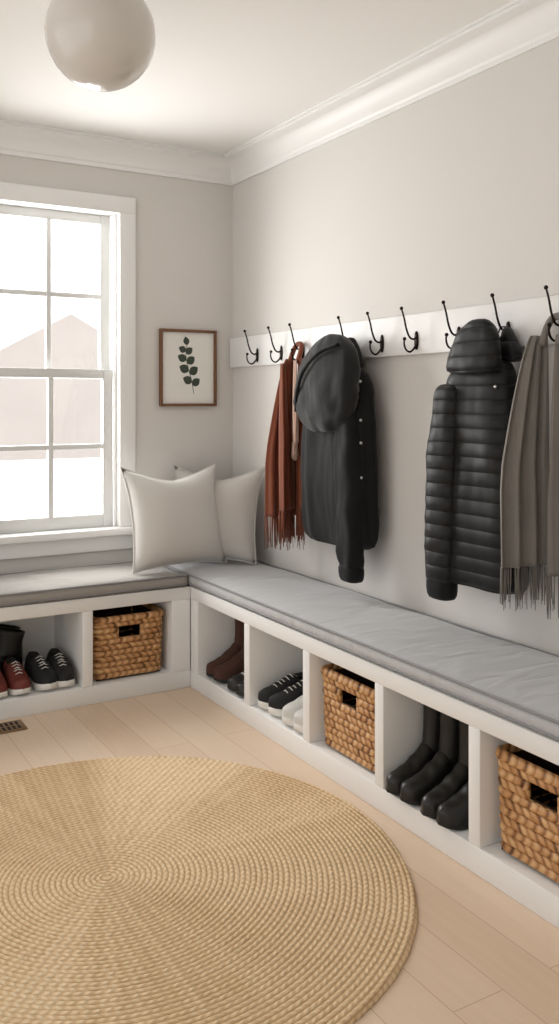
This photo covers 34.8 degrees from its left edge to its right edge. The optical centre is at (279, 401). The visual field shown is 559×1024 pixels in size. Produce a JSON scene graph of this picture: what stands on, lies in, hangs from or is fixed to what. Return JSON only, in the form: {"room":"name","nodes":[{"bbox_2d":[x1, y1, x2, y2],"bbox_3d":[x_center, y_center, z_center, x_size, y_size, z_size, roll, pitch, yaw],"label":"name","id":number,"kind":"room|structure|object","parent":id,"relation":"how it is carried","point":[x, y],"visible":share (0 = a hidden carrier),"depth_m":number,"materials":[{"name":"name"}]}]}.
{"room":"mudroom","nodes":[
{"label":"mudroom","id":0,"kind":"room"},
{"bbox_2d":[0,154,232,640],"bbox_3d":[-1.893,0.019,3.621,3.750,2.470,0.150,0,0,-30],"label":"wall","id":1,"kind":"structure","parent":0,"point":[184,228],"depth_m":4.33,"materials":[{"name":"white paint"}]},
{"bbox_2d":[0,525,132,544],"bbox_3d":[-1.049,0.607,4.083,0.812,0.035,0.205,0,0,-30],"label":"window sill","id":2,"kind":"structure","parent":1,"relation":"attached to","point":[106,531],"depth_m":4.02,"materials":[{"name":"white paint"}]},
{"bbox_2d":[0,182,135,559],"bbox_3d":[-1.057,-0.135,4.097,0.772,1.658,0.174,0,0,-30],"label":"window","id":3,"kind":"structure","parent":1,"relation":"in","point":[114,216],"depth_m":4.18,"materials":[{"name":"white paint"}]},
{"bbox_2d":[159,328,216,405],"bbox_3d":[-0.447,-0.165,4.365,0.302,0.375,0.024,0,0,-30],"label":"picture frame","id":4,"kind":"object","parent":1,"relation":"attached to","point":[187,358],"visible":1,"depth_m":4.36,"materials":[{"name":"brown wood"}]},
{"bbox_2d":[0,0,512,153],"bbox_3d":[-0.475,-1.266,1.351,3.900,0.100,5.500,0,0,-30],"label":"ceiling","id":5,"kind":"structure","parent":0,"point":[220,75],"depth_m":3.17,"materials":[{"name":"white paint"}]},
{"bbox_2d":[44,0,155,91],"bbox_3d":[-0.496,-1.041,2.475,0.304,0.346,0.304,0,0,-30],"label":"globe pendant light","id":6,"kind":"object","parent":5,"relation":"hanging from","point":[98,45],"visible":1,"depth_m":2.37,"materials":[{"name":"white glass"}]},
{"bbox_2d":[0,687,558,1023],"bbox_3d":[-0.475,1.304,1.351,3.900,0.100,5.500,0,0,-30],"label":"floor","id":7,"kind":"structure","parent":0,"point":[478,955],"depth_m":2.28,"materials":[{"name":"brown wood"}]},
{"bbox_2d":[0,719,27,733],"bbox_3d":[-1.119,1.251,3.379,0.300,0.006,0.110,0,0,-30],"label":"floor vent","id":8,"kind":"object","parent":7,"relation":"in","point":[16,725],"visible":1,"depth_m":3.42,"materials":[{"name":"brown metal"}]},
{"bbox_2d":[0,585,189,719],"bbox_3d":[-1.435,1.034,3.551,2.169,0.442,0.426,0,0,-30],"label":"storage bench","id":9,"kind":"object","parent":7,"relation":"on","point":[66,625],"visible":0.5,"depth_m":3.77,"materials":[{"name":"white paint"}]},
{"bbox_2d":[0,624,24,672],"bbox_3d":[-1.223,1.070,3.806,0.252,0.214,0.152,0,0,-30],"label":"ankle boots","id":10,"kind":"object","parent":9,"relation":"on","point":[11,636],"visible":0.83,"depth_m":3.78,"materials":[{"name":"black leather"}]},
{"bbox_2d":[0,657,30,697],"bbox_3d":[-1.122,1.121,3.631,0.184,0.112,0.245,0,0,-30],"label":"sneakers","id":11,"kind":"object","parent":9,"relation":"on","point":[14,680],"visible":1,"depth_m":3.58,"materials":[{"name":"red fabric"}]},
{"bbox_2d":[24,648,74,690],"bbox_3d":[-0.965,1.119,3.737,0.173,0.116,0.268,0,0,-30],"label":"sneakers","id":12,"kind":"object","parent":9,"relation":"on","point":[55,671],"visible":0.98,"depth_m":3.67,"materials":[{"name":"black fabric"}]},
{"bbox_2d":[0,561,187,606],"bbox_3d":[-1.310,0.777,3.617,1.858,0.065,0.428,0,0,-30],"label":"bench cushion","id":13,"kind":"object","parent":9,"relation":"on","point":[20,588],"visible":0.88,"depth_m":3.76,"materials":[{"name":"beige fabric"}]},
{"bbox_2d":[120,463,227,573],"bbox_3d":[-0.468,0.519,4.048,0.490,0.460,0.219,0,0,-37],"label":"throw pillow","id":14,"kind":"object","parent":13,"relation":"on","point":[174,522],"visible":0.98,"depth_m":3.96,"materials":[{"name":"beige fabric"}]},
{"bbox_2d":[93,603,163,680],"bbox_3d":[-0.727,1.042,3.954,0.335,0.268,0.370,0,0,-30],"label":"wicker basket","id":15,"kind":"object","parent":9,"relation":"on","point":[126,640],"visible":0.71,"depth_m":3.81,"materials":[{"name":"wicker"}]},
{"bbox_2d":[0,756,417,1023],"bbox_3d":[-0.446,1.248,2.329,1.604,0.012,1.603,0,0,20],"label":"round jute rug","id":16,"kind":"object","parent":7,"relation":"on","point":[134,889],"visible":1,"depth_m":2.22,"materials":[{"name":"beige wicker"}]},
{"bbox_2d":[188,584,558,928],"bbox_3d":[0.398,1.034,2.991,0.426,0.442,3.246,0,0,-30],"label":"storage bench","id":17,"kind":"object","parent":7,"relation":"on","point":[273,650],"visible":0.53,"depth_m":2.75,"materials":[{"name":"white paint"}]},
{"bbox_2d":[206,619,243,682],"bbox_3d":[-0.179,1.052,3.824,0.262,0.249,0.181,0,0,-30],"label":"ankle boots","id":18,"kind":"object","parent":17,"relation":"on","point":[230,663],"visible":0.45,"depth_m":3.78,"materials":[{"name":"brown leather"}]},
{"bbox_2d":[227,671,243,696],"bbox_3d":[-0.076,1.131,3.647,0.265,0.092,0.175,0,0,-30],"label":"loafer","id":19,"kind":"object","parent":17,"relation":"on","point":[236,682],"visible":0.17,"depth_m":3.60,"materials":[{"name":"black leather"}]},
{"bbox_2d":[258,672,302,716],"bbox_3d":[0.059,1.119,3.435,0.275,0.116,0.187,0,0,-30],"label":"sneakers","id":20,"kind":"object","parent":17,"relation":"on","point":[274,697],"visible":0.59,"depth_m":3.38,"materials":[{"name":"black fabric"}]},
{"bbox_2d":[282,695,302,732],"bbox_3d":[0.152,1.119,3.263,0.275,0.116,0.187,0,0,-30],"label":"sneakers","id":21,"kind":"object","parent":17,"relation":"on","point":[292,713],"visible":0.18,"depth_m":3.21,"materials":[{"name":"white fabric"}]},
{"bbox_2d":[321,663,375,772],"bbox_3d":[0.373,1.042,3.014,0.370,0.268,0.355,0,0,-30],"label":"wicker basket","id":22,"kind":"object","parent":17,"relation":"on","point":[349,697],"visible":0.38,"depth_m":2.93,"materials":[{"name":"wicker"}]},
{"bbox_2d":[168,559,558,739],"bbox_3d":[0.319,0.778,3.114,0.428,0.064,2.944,0,0,-30],"label":"bench cushion","id":23,"kind":"object","parent":17,"relation":"on","point":[516,682],"visible":0.87,"depth_m":2.83,"materials":[{"name":"grey fabric"}]},
{"bbox_2d":[173,464,264,564],"bbox_3d":[-0.303,0.527,4.194,0.470,0.444,0.189,0,0,13],"label":"throw pillow","id":24,"kind":"object","parent":23,"relation":"on","point":[236,498],"visible":0.52,"depth_m":4.11,"materials":[{"name":"fabric"}]},
{"bbox_2d":[385,704,458,805],"bbox_3d":[0.456,1.026,2.697,0.272,0.302,0.164,0,0,-30],"label":"boots","id":25,"kind":"object","parent":17,"relation":"on","point":[437,754],"visible":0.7,"depth_m":2.66,"materials":[{"name":"black leather"}]},
{"bbox_2d":[420,721,468,829],"bbox_3d":[0.538,1.032,2.549,0.272,0.289,0.164,0,0,-30],"label":"boots","id":26,"kind":"object","parent":17,"relation":"on","point":[447,803],"visible":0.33,"depth_m":2.51,"materials":[{"name":"black leather"}]},
{"bbox_2d":[495,743,558,883],"bbox_3d":[0.798,1.042,2.289,0.370,0.268,0.355,0,0,-30],"label":"wicker basket","id":27,"kind":"object","parent":17,"relation":"on","point":[528,788],"visible":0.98,"depth_m":2.25,"materials":[{"name":"wicker"}]},
{"bbox_2d":[233,38,558,655],"bbox_3d":[1.142,0.019,2.299,0.150,2.470,5.500,0,0,-30],"label":"wall","id":28,"kind":"structure","parent":0,"point":[451,195],"depth_m":3.29,"materials":[{"name":"white paint"}]},
{"bbox_2d":[0,0,558,185],"bbox_3d":[-0.475,-1.153,1.351,3.600,0.125,5.200,0,0,-30],"label":"crown molding","id":29,"kind":"structure","parent":28,"relation":"attached to","point":[516,28],"depth_m":3.66,"materials":[{"name":"white paint"}]},
{"bbox_2d":[230,285,558,367],"bbox_3d":[0.531,-0.255,3.096,0.096,0.169,3.194,0,0,-30],"label":"coat rack","id":30,"kind":"object","parent":28,"relation":"attached to","point":[433,332],"visible":0.76,"depth_m":3.24,"materials":[{"name":"white paint"}]},
{"bbox_2d":[264,341,304,549],"bbox_3d":[0.047,0.192,3.811,0.175,0.907,0.176,0,0,-28],"label":"scarf","id":31,"kind":"object","parent":30,"relation":"hanging from","point":[283,488],"visible":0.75,"depth_m":3.82,"materials":[{"name":"orange fabric"}]},
{"bbox_2d":[293,334,378,582],"bbox_3d":[0.197,0.211,3.506,0.219,0.947,0.485,0,0,-30],"label":"hooded jacket","id":32,"kind":"object","parent":30,"relation":"hanging from","point":[333,400],"visible":1,"depth_m":3.36,"materials":[{"name":"black fabric"}]},
{"bbox_2d":[293,334,360,432],"bbox_3d":[0.176,-0.070,3.469,0.135,0.384,0.391,0,0,-30],"label":"hood","id":33,"kind":"object","parent":32,"relation":"attached to","point":[327,392],"depth_m":3.37,"materials":[{"name":"black fabric"}]},
{"bbox_2d":[424,319,528,600],"bbox_3d":[0.615,0.196,2.846,0.152,0.907,0.410,0,0,-30],"label":"puffer jacket","id":34,"kind":"object","parent":30,"relation":"hanging from","point":[471,411],"visible":0.89,"depth_m":2.79,"materials":[{"name":"black fabric"}]},
{"bbox_2d":[500,312,558,618],"bbox_3d":[0.793,0.186,2.553,0.297,0.895,0.170,0,0,38],"label":"scarf","id":35,"kind":"object","parent":30,"relation":"hanging from","point":[529,485],"visible":0.99,"depth_m":2.61,"materials":[{"name":"grey fabric"}]},
{"label":"outside","id":36,"kind":"structure","parent":0,"visible":0},
{"bbox_2d":[0,215,100,519],"bbox_3d":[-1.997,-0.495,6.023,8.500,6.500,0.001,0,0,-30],"label":"window panes","id":37,"kind":"structure","parent":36,"point":[74,246],"depth_m":6.25,"materials":[{"name":"clear glass"}]}
]}

